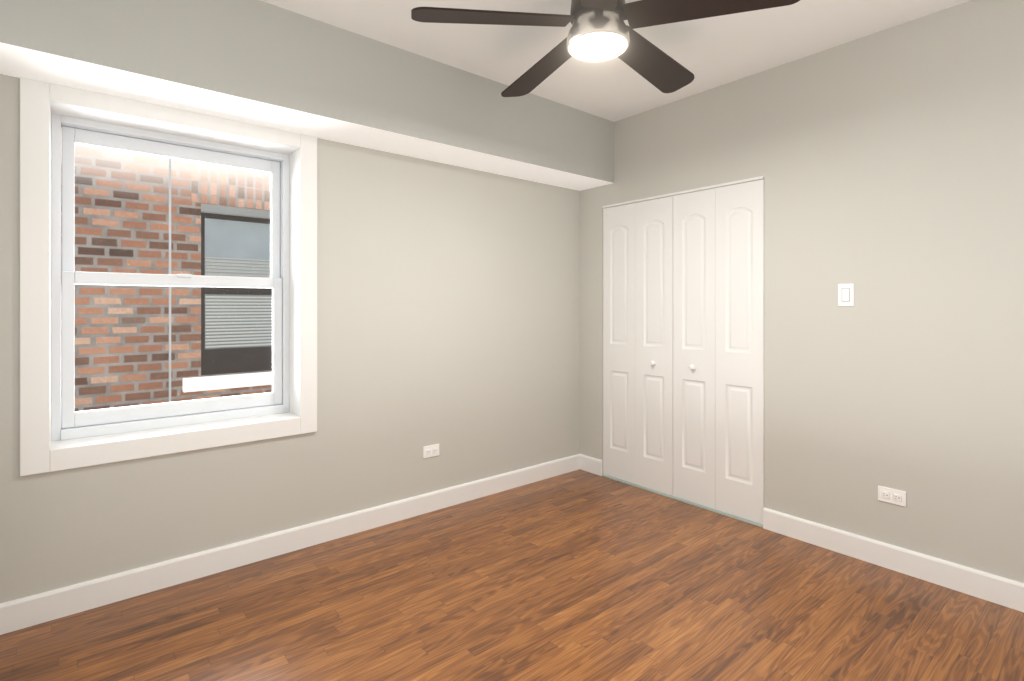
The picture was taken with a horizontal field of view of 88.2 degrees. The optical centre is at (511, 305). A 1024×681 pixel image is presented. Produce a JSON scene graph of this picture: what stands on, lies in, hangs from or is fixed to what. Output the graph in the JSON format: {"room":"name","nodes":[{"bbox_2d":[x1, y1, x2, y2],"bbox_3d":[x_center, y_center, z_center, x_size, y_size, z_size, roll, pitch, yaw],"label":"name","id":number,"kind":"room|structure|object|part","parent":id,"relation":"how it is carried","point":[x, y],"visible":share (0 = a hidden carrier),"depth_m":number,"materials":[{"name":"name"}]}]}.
{"room":"empty bedroom","nodes":[
{"label":"empty bedroom","id":0,"kind":"room"},
{"bbox_2d":[0,74,579,602],"bbox_3d":[-0.874,-0.040,3.255,3.670,2.680,0.300,0,0,-40],"label":"wall","id":1,"kind":"structure","parent":0,"point":[448,308],"depth_m":3.11,"materials":[{"name":"grey paint"}]},
{"bbox_2d":[20,77,316,475],"bbox_3d":[-1.610,-0.118,2.612,1.189,1.606,0.290,0,0,-40],"label":"window","id":2,"kind":"structure","parent":1,"relation":"in","point":[40,103],"depth_m":2.49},
{"bbox_3d":[-1.665,-0.127,2.678,1.007,1.441,0.110,0,0,-40],"label":"window sash","id":3,"kind":"part","parent":2,"relation":"part of","materials":[{"name":"white plastic"}]},
{"bbox_2d":[0,454,583,634],"bbox_3d":[-0.770,1.241,3.136,3.420,0.118,0.016,0,0,-40],"label":"baseboard","id":4,"kind":"structure","parent":1,"relation":"attached to","point":[28,611],"depth_m":2.65,"materials":[{"name":"white wood"}]},
{"bbox_2d":[423,444,438,458],"bbox_3d":[-0.511,0.921,3.354,0.118,0.074,0.010,0,0,-40],"label":"outlet","id":5,"kind":"object","parent":1,"relation":"attached to","point":[430,451],"visible":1,"depth_m":3.35,"materials":[{"name":"white plastic"}]},
{"bbox_2d":[0,469,1023,680],"bbox_3d":[0.711,1.350,1.874,4.350,0.100,4.450,0,0,-40],"label":"floor","id":6,"kind":"structure","parent":0,"point":[579,575],"depth_m":2.23,"materials":[{"name":"brown wood"}]},
{"bbox_2d":[260,0,969,121],"bbox_3d":[0.711,-1.440,1.874,4.350,0.120,4.450,0,0,-40],"label":"ceiling","id":7,"kind":"structure","parent":0,"point":[712,52],"depth_m":2.73,"materials":[{"name":"white paint"}]},
{"bbox_2d":[0,0,613,190],"bbox_3d":[-0.675,-1.151,2.998,3.450,0.458,0.350,0,0,-40],"label":"soffit beam","id":8,"kind":"structure","parent":7,"relation":"attached to","point":[259,62],"depth_m":2.52,"materials":[{"name":"grey paint"}]},
{"bbox_2d":[411,0,799,96],"bbox_3d":[0.367,-1.209,2.207,1.426,0.342,1.444,0,0,-40],"label":"ceiling fan","id":9,"kind":"object","parent":7,"relation":"hanging from","point":[600,30],"visible":1,"depth_m":2.10,"materials":[{"name":"brown metal"}]},
{"bbox_2d":[580,0,1023,582],"bbox_3d":[1.912,-0.040,2.674,0.120,2.680,4.150,0,0,-40],"label":"wall","id":10,"kind":"structure","parent":0,"point":[888,164],"depth_m":2.64,"materials":[{"name":"grey paint"}]},
{"bbox_2d":[602,176,763,527],"bbox_3d":[1.093,0.267,3.582,0.081,2.064,1.228,0,0,-40],"label":"bifold closet door","id":11,"kind":"structure","parent":10,"relation":"in","point":[683,346],"depth_m":3.49,"materials":[{"name":"white wood"}]},
{"bbox_2d":[838,283,853,305],"bbox_3d":[1.748,-0.058,2.769,0.012,0.118,0.074,0,0,-40],"label":"switch plate","id":12,"kind":"object","parent":10,"relation":"attached to","point":[845,294],"visible":1,"depth_m":2.77,"materials":[{"name":"white plastic"}]},
{"bbox_2d":[878,486,905,506],"bbox_3d":[1.877,0.940,2.614,0.010,0.074,0.118,0,0,-40],"label":"outlet","id":13,"kind":"object","parent":10,"relation":"attached to","point":[892,496],"visible":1,"depth_m":2.61,"materials":[{"name":"white plastic"}]},
{"bbox_2d":[763,508,1023,611],"bbox_3d":[2.288,1.241,2.113,0.016,0.118,2.549,0,0,-40],"label":"baseboard","id":14,"kind":"structure","parent":10,"relation":"attached to","point":[1006,592],"depth_m":2.57,"materials":[{"name":"white wood"}]},
{"label":"outside","id":15,"kind":"structure","parent":0,"visible":0},
{"bbox_2d":[61,128,271,425],"bbox_3d":[-2.035,-1.200,4.209,12.000,9.000,0.250,0,0,-40],"label":"brick wall","id":16,"kind":"structure","parent":15,"point":[103,290],"depth_m":3.60,"materials":[{"name":"brown brick"}]},
{"bbox_2d":[169,158,170,401],"bbox_3d":[-2.398,-0.950,3.706,0.015,7.500,0.015,0,0,-40],"label":"cable","id":17,"kind":"object","parent":16,"relation":"attached to","point":[170,286],"depth_m":3.70,"materials":[{"name":"grey plastic"}]},
{"bbox_2d":[183,372,271,391],"bbox_3d":[-1.920,0.565,4.187,1.190,0.096,0.170,0,0,-40],"label":"stone sill","id":18,"kind":"structure","parent":16,"relation":"attached to","point":[196,383],"depth_m":3.92,"materials":[{"name":"white stone"}]},
{"bbox_2d":[192,164,269,209],"bbox_3d":[-1.882,-0.890,4.169,1.115,0.276,0.005,0,0,-40],"label":"arch","id":19,"kind":"object","parent":16,"relation":"attached to","point":[232,182],"depth_m":3.97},
{"bbox_2d":[201,203,271,374],"bbox_3d":[-1.960,-0.117,4.232,0.955,1.265,0.188,0,0,-40],"label":"window","id":20,"kind":"structure","parent":16,"relation":"in","point":[218,297],"depth_m":4.08,"materials":[{"name":"grey"}]}
]}

